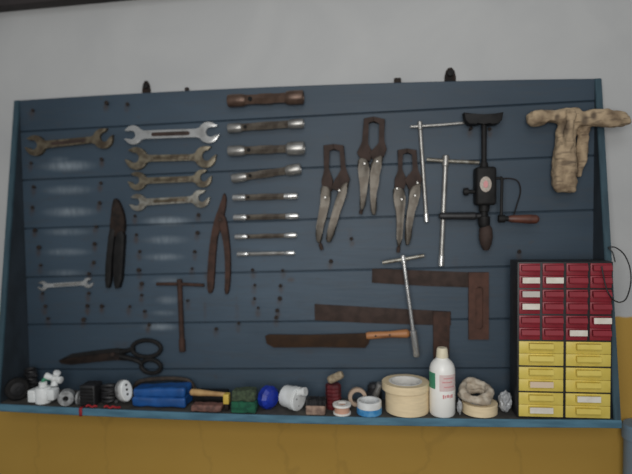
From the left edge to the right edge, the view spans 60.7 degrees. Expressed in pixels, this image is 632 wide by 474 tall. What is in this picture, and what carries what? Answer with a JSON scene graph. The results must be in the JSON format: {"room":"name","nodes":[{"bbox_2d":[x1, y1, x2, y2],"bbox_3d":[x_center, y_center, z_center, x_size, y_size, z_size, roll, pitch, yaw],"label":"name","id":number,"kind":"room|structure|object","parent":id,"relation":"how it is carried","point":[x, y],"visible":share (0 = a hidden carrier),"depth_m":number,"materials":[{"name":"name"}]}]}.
{"room":"workshop","nodes":[
{"label":"workshop","id":0,"kind":"room"},
{"bbox_2d":[0,0,631,473],"bbox_3d":[0.091,0.083,1.639,6.400,3.050,0.120,0,3,6],"label":"wall","id":1,"kind":"structure","parent":0,"point":[106,48],"depth_m":1.58,"materials":[{"name":"paint"}]},
{"bbox_2d":[0,0,125,11],"bbox_3d":[-0.762,-0.764,1.605,1.950,0.205,0.049,0,3,6],"label":"trim","id":2,"kind":"structure","parent":1,"relation":"attached to","point":[5,5],"depth_m":1.60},
{"bbox_2d":[0,68,621,427],"bbox_3d":[-0.074,0.014,1.510,1.700,0.966,0.164,0,3,6],"label":"board","id":3,"kind":"object","parent":1,"relation":"attached to","point":[60,200],"depth_m":1.57,"materials":[{"name":"blue paint"}]},
{"bbox_2d":[4,377,29,400],"bbox_3d":[-0.868,0.441,1.569,0.065,0.065,0.021,-3,3,-42],"label":"wheel","id":4,"kind":"object","parent":3,"relation":"on","point":[17,388],"visible":1,"depth_m":1.56,"materials":[{"name":"black rubber"}]},
{"bbox_2d":[28,370,63,404],"bbox_3d":[-0.776,0.430,1.551,0.093,0.092,0.048,0,3,6],"label":"tap","id":5,"kind":"object","parent":3,"relation":"on","point":[43,394],"visible":1,"depth_m":1.54,"materials":[{"name":"white plastic"}]},
{"bbox_2d":[28,388,34,402],"bbox_3d":[-0.811,0.455,1.554,0.023,0.036,0.032,0,3,6],"label":"outlet","id":6,"kind":"object","parent":5,"relation":"attached to","point":[31,393],"depth_m":1.54,"materials":[{"name":"white plastic"}]},
{"bbox_2d":[46,387,58,400],"bbox_3d":[-0.754,0.449,1.548,0.024,0.032,0.032,0,3,6],"label":"outlet","id":7,"kind":"object","parent":5,"relation":"attached to","point":[52,393],"depth_m":1.53,"materials":[{"name":"white plastic"}]},
{"bbox_2d":[38,278,94,290],"bbox_3d":[-0.763,0.144,1.648,0.181,0.040,0.009,0,3,6],"label":"wrench","id":8,"kind":"object","parent":3,"relation":"attached to","point":[46,285],"visible":1,"depth_m":1.64,"materials":[{"name":"silver metal"}]},
{"bbox_2d":[57,389,75,405],"bbox_3d":[-0.709,0.456,1.535,0.043,0.043,0.028,-1,3,-14],"label":"ring","id":9,"kind":"object","parent":3,"relation":"on","point":[66,397],"visible":1,"depth_m":1.52,"materials":[{"name":"grey plastic"}]},
{"bbox_2d":[24,128,114,155],"bbox_3d":[-0.742,-0.285,1.623,0.282,0.077,0.014,0,3,6],"label":"wrench","id":10,"kind":"object","parent":3,"relation":"hanging from","point":[42,145],"visible":1,"depth_m":1.62,"materials":[{"name":"brown metal"}]},
{"bbox_2d":[75,391,79,404],"bbox_3d":[-0.676,0.459,1.540,0.006,0.037,0.037,-1,3,0],"label":"washer","id":11,"kind":"object","parent":3,"relation":"on","point":[77,397],"visible":0.66,"depth_m":1.53,"materials":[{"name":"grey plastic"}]},
{"bbox_2d":[79,406,84,416],"bbox_3d":[-0.657,0.489,1.516,0.009,0.023,0.017,0,3,6],"label":"ribbon","id":12,"kind":"object","parent":3,"relation":"hanging from","point":[81,407],"visible":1,"depth_m":1.51,"materials":[{"name":"red fabric"}]},
{"bbox_2d":[80,381,101,405],"bbox_3d":[-0.643,0.447,1.544,0.045,0.060,0.053,0,3,6],"label":"power adapter","id":13,"kind":"object","parent":3,"relation":"on","point":[90,391],"visible":0.92,"depth_m":1.52,"materials":[{"name":"black plastic"}]},
{"bbox_2d":[58,338,162,374],"bbox_3d":[-0.626,0.360,1.636,0.338,0.111,0.024,0,3,6],"label":"scissors","id":14,"kind":"object","parent":3,"relation":"attached to","point":[111,354],"visible":1,"depth_m":1.63,"materials":[{"name":"black metal"}]},
{"bbox_2d":[103,405,120,408],"bbox_3d":[-0.570,0.475,1.508,0.051,0.009,0.011,0,3,6],"label":"thread","id":15,"kind":"object","parent":3,"relation":"on","point":[107,406],"visible":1,"depth_m":1.51,"materials":[{"name":"red fabric"}]},
{"bbox_2d":[105,198,126,288],"bbox_3d":[-0.603,0.020,1.620,0.067,0.271,0.020,0,3,6],"label":"nippers","id":16,"kind":"object","parent":3,"relation":"hanging from","point":[117,237],"visible":1,"depth_m":1.61,"materials":[{"name":"black metal"}]},
{"bbox_2d":[115,380,131,401],"bbox_3d":[-0.544,0.434,1.526,0.045,0.063,0.038,1,3,37],"label":"power socket","id":17,"kind":"object","parent":3,"relation":"on","point":[123,388],"visible":1,"depth_m":1.51,"materials":[{"name":"white plastic"}]},
{"bbox_2d":[132,382,192,407],"bbox_3d":[-0.437,0.448,1.538,0.159,0.058,0.068,0,3,6],"label":"pouch","id":18,"kind":"object","parent":3,"relation":"on","point":[171,394],"visible":0.96,"depth_m":1.51,"materials":[{"name":"blue plastic"}]},
{"bbox_2d":[132,376,195,392],"bbox_3d":[-0.451,0.442,1.608,0.202,0.056,0.012,0,3,6],"label":"strap","id":19,"kind":"object","parent":3,"relation":"on","point":[162,378],"visible":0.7,"depth_m":1.60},
{"bbox_2d":[129,190,210,210],"bbox_3d":[-0.433,-0.108,1.600,0.250,0.060,0.012,0,3,6],"label":"wrench","id":20,"kind":"object","parent":3,"relation":"attached to","point":[194,198],"visible":1,"depth_m":1.59,"materials":[{"name":"silver metal"}]},
{"bbox_2d":[127,170,212,189],"bbox_3d":[-0.432,-0.168,1.597,0.259,0.057,0.012,0,3,6],"label":"wrench","id":21,"kind":"object","parent":3,"relation":"attached to","point":[143,180],"visible":1,"depth_m":1.59,"materials":[{"name":"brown metal"}]},
{"bbox_2d":[124,146,216,169],"bbox_3d":[-0.429,-0.234,1.593,0.283,0.067,0.013,0,3,6],"label":"wrench","id":22,"kind":"object","parent":3,"relation":"attached to","point":[144,158],"visible":1,"depth_m":1.59,"materials":[{"name":"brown metal"}]},
{"bbox_2d":[124,122,220,144],"bbox_3d":[-0.424,-0.303,1.589,0.293,0.062,0.014,0,3,6],"label":"wrench","id":23,"kind":"object","parent":3,"relation":"attached to","point":[201,132],"visible":1,"depth_m":1.58,"materials":[{"name":"silver metal"}]},
{"bbox_2d":[156,279,203,351],"bbox_3d":[-0.402,0.234,1.609,0.146,0.218,0.019,0,3,6],"label":"wrench","id":24,"kind":"object","parent":3,"relation":"hanging from","point":[179,283],"visible":1,"depth_m":1.60,"materials":[{"name":"brown metal"}]},
{"bbox_2d":[179,339,185,351],"bbox_3d":[-0.400,0.324,1.612,0.020,0.037,0.019,0,3,6],"label":"socket","id":25,"kind":"object","parent":24,"relation":"attached to","point":[182,348],"depth_m":1.60,"materials":[{"name":"brown metal"}]},
{"bbox_2d":[191,402,223,411],"bbox_3d":[-0.299,0.469,1.491,0.088,0.021,0.036,0,3,6],"label":"soap bar","id":26,"kind":"object","parent":3,"relation":"on","point":[196,406],"visible":1,"depth_m":1.48,"materials":[{"name":"pink"}]},
{"bbox_2d":[190,389,230,410],"bbox_3d":[-0.295,0.453,1.504,0.115,0.054,0.022,0,3,9],"label":"brush","id":27,"kind":"object","parent":3,"relation":"on","point":[226,396],"visible":1,"depth_m":1.50,"materials":[{"name":"beige wood"}]},
{"bbox_2d":[193,388,228,402],"bbox_3d":[-0.303,0.460,1.563,0.098,0.033,0.040,0,3,6],"label":"block","id":28,"kind":"object","parent":3,"relation":"on","point":[195,398],"visible":0.44,"depth_m":1.55,"materials":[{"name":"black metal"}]},
{"bbox_2d":[207,193,230,293],"bbox_3d":[-0.287,0.020,1.585,0.073,0.296,0.022,0,3,6],"label":"tongs","id":29,"kind":"object","parent":3,"relation":"hanging from","point":[220,223],"visible":1,"depth_m":1.58,"materials":[{"name":"metal"}]},
{"bbox_2d":[231,387,258,413],"bbox_3d":[-0.196,0.447,1.486,0.073,0.064,0.050,0,3,6],"label":"sponge","id":30,"kind":"object","parent":3,"relation":"on","point":[244,399],"visible":0.99,"depth_m":1.47,"materials":[{"name":"green"}]},
{"bbox_2d":[232,192,297,200],"bbox_3d":[-0.148,-0.116,1.564,0.190,0.022,0.021,0,3,6],"label":"wrench","id":31,"kind":"object","parent":3,"relation":"attached to","point":[286,196],"visible":1,"depth_m":1.56,"materials":[{"name":"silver metal"}]},
{"bbox_2d":[232,194,245,200],"bbox_3d":[-0.223,-0.115,1.573,0.038,0.021,0.020,0,3,6],"label":"socket","id":32,"kind":"object","parent":31,"relation":"attached to","point":[235,197],"depth_m":1.56,"materials":[{"name":"silver metal"}]},
{"bbox_2d":[284,192,297,199],"bbox_3d":[-0.072,-0.118,1.556,0.038,0.021,0.020,0,3,6],"label":"socket","id":33,"kind":"object","parent":31,"relation":"attached to","point":[287,196],"depth_m":1.55,"materials":[{"name":"silver metal"}]},
{"bbox_2d":[227,90,303,106],"bbox_3d":[-0.144,-0.394,1.541,0.219,0.041,0.040,0,3,6],"label":"wrench","id":34,"kind":"object","parent":3,"relation":"attached to","point":[293,97],"visible":1,"depth_m":1.53,"materials":[{"name":"brown metal"}]},
{"bbox_2d":[227,94,245,106],"bbox_3d":[-0.227,-0.392,1.550,0.053,0.037,0.037,0,3,6],"label":"socket","id":35,"kind":"object","parent":34,"relation":"attached to","point":[233,100],"depth_m":1.54,"materials":[{"name":"brown metal"}]},
{"bbox_2d":[284,90,303,104],"bbox_3d":[-0.061,-0.396,1.532,0.053,0.040,0.040,0,3,6],"label":"socket","id":36,"kind":"object","parent":34,"relation":"attached to","point":[293,97],"depth_m":1.52,"materials":[{"name":"brown metal"}]},
{"bbox_2d":[227,119,303,132],"bbox_3d":[-0.144,-0.319,1.551,0.221,0.036,0.028,0,3,6],"label":"wrench","id":37,"kind":"object","parent":3,"relation":"attached to","point":[293,123],"visible":1,"depth_m":1.54,"materials":[{"name":"metal"}]},
{"bbox_2d":[227,123,242,132],"bbox_3d":[-0.234,-0.315,1.560,0.042,0.029,0.028,0,3,6],"label":"socket","id":38,"kind":"object","parent":37,"relation":"attached to","point":[231,127],"depth_m":1.55,"materials":[{"name":"silver metal"}]},
{"bbox_2d":[288,119,303,128],"bbox_3d":[-0.057,-0.323,1.541,0.044,0.029,0.028,0,3,6],"label":"socket","id":39,"kind":"object","parent":37,"relation":"attached to","point":[293,123],"depth_m":1.53,"materials":[{"name":"silver metal"}]},
{"bbox_2d":[227,141,304,156],"bbox_3d":[-0.143,-0.252,1.548,0.221,0.040,0.039,0,3,6],"label":"wrench","id":40,"kind":"object","parent":3,"relation":"attached to","point":[291,148],"visible":1,"depth_m":1.54,"materials":[{"name":"metal"}]},
{"bbox_2d":[227,145,245,156],"bbox_3d":[-0.228,-0.248,1.558,0.050,0.031,0.031,0,3,6],"label":"socket","id":41,"kind":"object","parent":40,"relation":"attached to","point":[238,150],"depth_m":1.54,"materials":[{"name":"silver metal"}]},
{"bbox_2d":[285,141,304,155],"bbox_3d":[-0.059,-0.252,1.539,0.053,0.040,0.039,0,3,6],"label":"socket","id":42,"kind":"object","parent":40,"relation":"attached to","point":[291,148],"depth_m":1.52,"materials":[{"name":"silver metal"}]},
{"bbox_2d":[233,213,298,220],"bbox_3d":[-0.145,-0.059,1.567,0.191,0.022,0.020,0,3,6],"label":"wrench","id":43,"kind":"object","parent":3,"relation":"attached to","point":[289,216],"visible":1,"depth_m":1.56,"materials":[{"name":"silver metal"}]},
{"bbox_2d":[233,214,246,220],"bbox_3d":[-0.221,-0.057,1.575,0.038,0.020,0.019,0,3,6],"label":"socket","id":44,"kind":"object","parent":43,"relation":"attached to","point":[236,217],"depth_m":1.57,"materials":[{"name":"silver metal"}]},
{"bbox_2d":[285,213,298,219],"bbox_3d":[-0.069,-0.060,1.559,0.037,0.020,0.020,0,3,6],"label":"socket","id":45,"kind":"object","parent":43,"relation":"attached to","point":[289,216],"depth_m":1.55,"materials":[{"name":"silver metal"}]},
{"bbox_2d":[235,232,296,239],"bbox_3d":[-0.146,-0.003,1.571,0.182,0.020,0.018,0,3,6],"label":"wrench","id":46,"kind":"object","parent":3,"relation":"attached to","point":[288,234],"visible":1,"depth_m":1.56,"materials":[{"name":"silver metal"}]},
{"bbox_2d":[235,234,246,239],"bbox_3d":[-0.219,-0.001,1.579,0.036,0.017,0.016,0,3,6],"label":"socket","id":47,"kind":"object","parent":46,"relation":"attached to","point":[237,236],"depth_m":1.57,"materials":[{"name":"silver metal"}]},
{"bbox_2d":[284,232,296,237],"bbox_3d":[-0.074,-0.005,1.563,0.036,0.018,0.018,0,3,6],"label":"socket","id":48,"kind":"object","parent":46,"relation":"attached to","point":[289,234],"depth_m":1.56,"materials":[{"name":"silver metal"}]},
{"bbox_2d":[237,250,294,256],"bbox_3d":[-0.146,0.048,1.575,0.170,0.017,0.015,0,3,6],"label":"wrench","id":49,"kind":"object","parent":3,"relation":"attached to","point":[269,253],"visible":1,"depth_m":1.57,"materials":[{"name":"silver metal"}]},
{"bbox_2d":[237,252,247,256],"bbox_3d":[-0.215,0.050,1.582,0.032,0.015,0.015,0,3,6],"label":"socket","id":50,"kind":"object","parent":49,"relation":"attached to","point":[239,254],"depth_m":1.58,"materials":[{"name":"silver metal"}]},
{"bbox_2d":[284,250,294,255],"bbox_3d":[-0.077,0.047,1.567,0.030,0.015,0.015,0,3,6],"label":"socket","id":51,"kind":"object","parent":49,"relation":"attached to","point":[288,253],"depth_m":1.56,"materials":[{"name":"silver metal"}]},
{"bbox_2d":[231,163,301,182],"bbox_3d":[-0.143,-0.184,1.555,0.204,0.053,0.033,0,3,6],"label":"wrench","id":52,"kind":"object","parent":3,"relation":"attached to","point":[292,169],"visible":1,"depth_m":1.54,"materials":[{"name":"metal"}]},
{"bbox_2d":[231,172,247,182],"bbox_3d":[-0.221,-0.172,1.563,0.046,0.030,0.027,0,3,6],"label":"socket","id":53,"kind":"object","parent":52,"relation":"attached to","point":[237,177],"depth_m":1.55,"materials":[{"name":"silver metal"}]},
{"bbox_2d":[285,163,301,175],"bbox_3d":[-0.065,-0.193,1.546,0.047,0.036,0.033,0,3,6],"label":"socket","id":54,"kind":"object","parent":52,"relation":"attached to","point":[292,169],"depth_m":1.53,"materials":[{"name":"silver metal"}]},
{"bbox_2d":[279,385,307,410],"bbox_3d":[-0.058,0.444,1.491,0.075,0.068,0.065,1,3,39],"label":"canister","id":55,"kind":"object","parent":3,"relation":"on","point":[291,397],"visible":1,"depth_m":1.48,"materials":[{"name":"white plastic"}]},
{"bbox_2d":[0,389,612,419],"bbox_3d":[-0.068,0.481,1.532,1.700,0.032,0.160,0,3,6],"label":"shelf","id":56,"kind":"object","parent":3,"relation":"attached to","point":[278,412],"depth_m":1.49,"materials":[{"name":"blue wood"}]},
{"bbox_2d":[306,396,326,414],"bbox_3d":[0.000,0.456,1.464,0.055,0.043,0.038,0,3,6],"label":"brush","id":57,"kind":"object","parent":3,"relation":"on","point":[315,405],"visible":1,"depth_m":1.45,"materials":[{"name":"brown wood"}]},
{"bbox_2d":[316,144,349,249],"bbox_3d":[0.048,-0.112,1.539,0.100,0.302,0.030,0,3,6],"label":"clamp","id":58,"kind":"object","parent":3,"relation":"hanging from","point":[341,183],"visible":1,"depth_m":1.53,"materials":[{"name":"metal"}]},
{"bbox_2d":[325,382,340,409],"bbox_3d":[0.048,0.441,1.501,0.041,0.068,0.041,1,3,29],"label":"tin","id":59,"kind":"object","parent":3,"relation":"on","point":[333,391],"visible":0.84,"depth_m":1.48,"materials":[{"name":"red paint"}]},
{"bbox_2d":[327,371,343,383],"bbox_3d":[0.054,0.389,1.497,0.047,0.036,0.026,0,3,6],"label":"cork","id":60,"kind":"object","parent":59,"relation":"on","point":[338,375],"visible":1,"depth_m":1.49,"materials":[{"name":"beige wood"}]},
{"bbox_2d":[265,329,409,347],"bbox_3d":[0.063,0.292,1.555,0.426,0.058,0.025,0,3,6],"label":"knife","id":61,"kind":"object","parent":3,"relation":"hanging from","point":[354,340],"visible":0.91,"depth_m":1.56,"materials":[{"name":"brown metal"}]},
{"bbox_2d":[333,400,350,416],"bbox_3d":[0.070,0.463,1.458,0.050,0.028,0.050,0,3,6],"label":"spool","id":62,"kind":"object","parent":3,"relation":"on","point":[341,407],"visible":1,"depth_m":1.44,"materials":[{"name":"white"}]},
{"bbox_2d":[348,387,366,406],"bbox_3d":[0.116,0.448,1.510,0.052,0.053,0.019,-1,3,-1],"label":"ring","id":63,"kind":"object","parent":3,"relation":"on","point":[352,391],"visible":0.76,"depth_m":1.50,"materials":[{"name":"beige paper"}]},
{"bbox_2d":[357,396,381,416],"bbox_3d":[0.144,0.457,1.458,0.068,0.036,0.068,0,3,6],"label":"tape roll","id":64,"kind":"object","parent":3,"relation":"on","point":[367,406],"visible":1,"depth_m":1.43,"materials":[{"name":"white plastic"}]},
{"bbox_2d":[357,117,386,214],"bbox_3d":[0.158,-0.200,1.523,0.084,0.275,0.030,0,3,6],"label":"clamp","id":65,"kind":"object","parent":3,"relation":"hanging from","point":[364,152],"visible":1,"depth_m":1.51,"materials":[{"name":"metal"}]},
{"bbox_2d":[366,382,381,403],"bbox_3d":[0.166,0.437,1.525,0.050,0.068,0.058,0,3,6],"label":"fitting","id":66,"kind":"object","parent":3,"relation":"on","point":[374,388],"visible":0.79,"depth_m":1.51,"materials":[{"name":"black metal"}]},
{"bbox_2d":[315,304,450,358],"bbox_3d":[0.190,0.280,1.552,0.389,0.174,0.010,0,3,6],"label":"square","id":67,"kind":"object","parent":3,"relation":"hanging from","point":[440,320],"visible":0.86,"depth_m":1.55,"materials":[{"name":"metal"}]},
{"bbox_2d":[382,254,423,356],"bbox_3d":[0.244,0.191,1.506,0.116,0.288,0.020,0,3,6],"label":"wrench","id":68,"kind":"object","parent":3,"relation":"hanging from","point":[413,333],"visible":1,"depth_m":1.50,"materials":[{"name":"silver metal"}]},
{"bbox_2d":[410,330,419,356],"bbox_3d":[0.276,0.296,1.507,0.028,0.077,0.020,0,3,6],"label":"socket","id":69,"kind":"object","parent":68,"relation":"attached to","point":[413,333],"depth_m":1.50,"materials":[{"name":"silver metal"}]},
{"bbox_2d":[385,384,428,417],"bbox_3d":[0.248,0.441,1.472,0.118,0.060,0.118,0,3,6],"label":"tape roll","id":70,"kind":"object","parent":3,"relation":"on","point":[396,405],"visible":0.69,"depth_m":1.42,"materials":[{"name":"beige paper"}]},
{"bbox_2d":[382,374,428,395],"bbox_3d":[0.243,0.401,1.466,0.127,0.021,0.127,0,3,6],"label":"tape roll","id":71,"kind":"object","parent":70,"relation":"on","point":[420,385],"visible":0.99,"depth_m":1.44,"materials":[{"name":"beige paper"}]},
{"bbox_2d":[393,148,421,252],"bbox_3d":[0.257,-0.102,1.517,0.080,0.292,0.030,0,3,6],"label":"pliers","id":72,"kind":"object","parent":3,"relation":"hanging from","point":[413,180],"visible":1,"depth_m":1.51,"materials":[{"name":"metal"}]},
{"bbox_2d":[372,268,488,339],"bbox_3d":[0.323,0.189,1.533,0.325,0.201,0.010,0,3,6],"label":"square","id":73,"kind":"object","parent":3,"relation":"hanging from","point":[477,283],"visible":1,"depth_m":1.52,"materials":[{"name":"metal"}]},
{"bbox_2d":[410,121,463,221],"bbox_3d":[0.345,-0.183,1.511,0.158,0.282,0.015,0,3,6],"label":"wrench","id":74,"kind":"object","parent":3,"relation":"hanging from","point":[420,126],"visible":0.96,"depth_m":1.51,"materials":[{"name":"metal"}]},
{"bbox_2d":[423,213,428,221],"bbox_3d":[0.311,-0.055,1.521,0.017,0.026,0.015,0,3,6],"label":"socket","id":75,"kind":"object","parent":74,"relation":"attached to","point":[426,215],"depth_m":1.51,"materials":[{"name":"silver metal"}]},
{"bbox_2d":[429,346,454,417],"bbox_3d":[0.335,0.382,1.435,0.068,0.178,0.068,0,3,6],"label":"glue bottle","id":76,"kind":"object","parent":3,"relation":"on","point":[441,369],"visible":1,"depth_m":1.41,"materials":[{"name":"plastic"}]},
{"bbox_2d":[426,155,478,265],"bbox_3d":[0.383,-0.073,1.510,0.144,0.311,0.018,0,3,6],"label":"wrench","id":77,"kind":"object","parent":3,"relation":"hanging from","point":[445,160],"visible":1,"depth_m":1.51,"materials":[{"name":"silver metal"}]},
{"bbox_2d":[438,255,444,265],"bbox_3d":[0.352,0.067,1.520,0.019,0.031,0.018,0,3,6],"label":"socket","id":78,"kind":"object","parent":77,"relation":"attached to","point":[441,258],"depth_m":1.51,"materials":[{"name":"silver metal"}]},
{"bbox_2d":[456,399,461,414],"bbox_3d":[0.380,0.450,1.429,0.015,0.041,0.035,0,3,6],"label":"scrap","id":79,"kind":"object","parent":3,"relation":"on","point":[459,403],"visible":1,"depth_m":1.42,"materials":[{"name":"silver metal"}]},
{"bbox_2d":[457,377,497,417],"bbox_3d":[0.431,0.426,1.443,0.104,0.082,0.094,0,3,6],"label":"tape roll","id":80,"kind":"object","parent":3,"relation":"on","point":[470,409],"depth_m":1.42,"materials":[{"name":"beige paper"}]},
{"bbox_2d":[439,112,538,250],"bbox_3d":[0.468,-0.150,1.476,0.261,0.374,0.062,0,3,6],"label":"drill","id":81,"kind":"object","parent":3,"relation":"hanging from","point":[484,177],"visible":1,"depth_m":1.46,"materials":[{"name":"black metal"}]},
{"bbox_2d":[498,390,511,411],"bbox_3d":[0.501,0.436,1.430,0.036,0.060,0.042,0,3,6],"label":"plastic bag","id":82,"kind":"object","parent":3,"relation":"on","point":[505,402],"visible":1,"depth_m":1.42,"materials":[{"name":"plastic"}]},
{"bbox_2d":[510,259,612,418],"bbox_3d":[0.633,0.261,1.400,0.231,0.400,0.093,0,3,6],"label":"drawer organizer","id":83,"kind":"object","parent":3,"relation":"on","point":[561,309],"visible":1,"depth_m":1.36,"materials":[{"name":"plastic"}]},
{"bbox_2d":[526,107,630,192],"bbox_3d":[0.697,-0.232,1.440,0.258,0.226,0.075,0,3,6],"label":"rag","id":84,"kind":"object","parent":3,"relation":"hanging from","point":[569,158],"visible":1,"depth_m":1.43,"materials":[{"name":"beige fabric"}]},
{"bbox_2d":[601,246,631,302],"bbox_3d":[0.754,0.095,1.372,0.134,0.140,0.044,-3,3,-36],"label":"cable","id":85,"kind":"object","parent":3,"relation":"hanging from","point":[609,247],"visible":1,"depth_m":1.39,"materials":[{"name":"black plastic"}]},
{"bbox_3d":[-0.101,1.748,-0.277,6.400,0.100,4.120,0,3,6],"label":"floor","id":86,"kind":"structure","parent":0,"visible":0},
{"bbox_2d":[621,418,631,473],"bbox_3d":[0.889,1.056,1.488,0.094,1.097,0.094,0,3,6],"label":"pipe","id":87,"kind":"object","parent":86,"relation":"on","point":[626,430],"visible":0.96,"depth_m":1.46,"materials":[{"name":"grey metal"}]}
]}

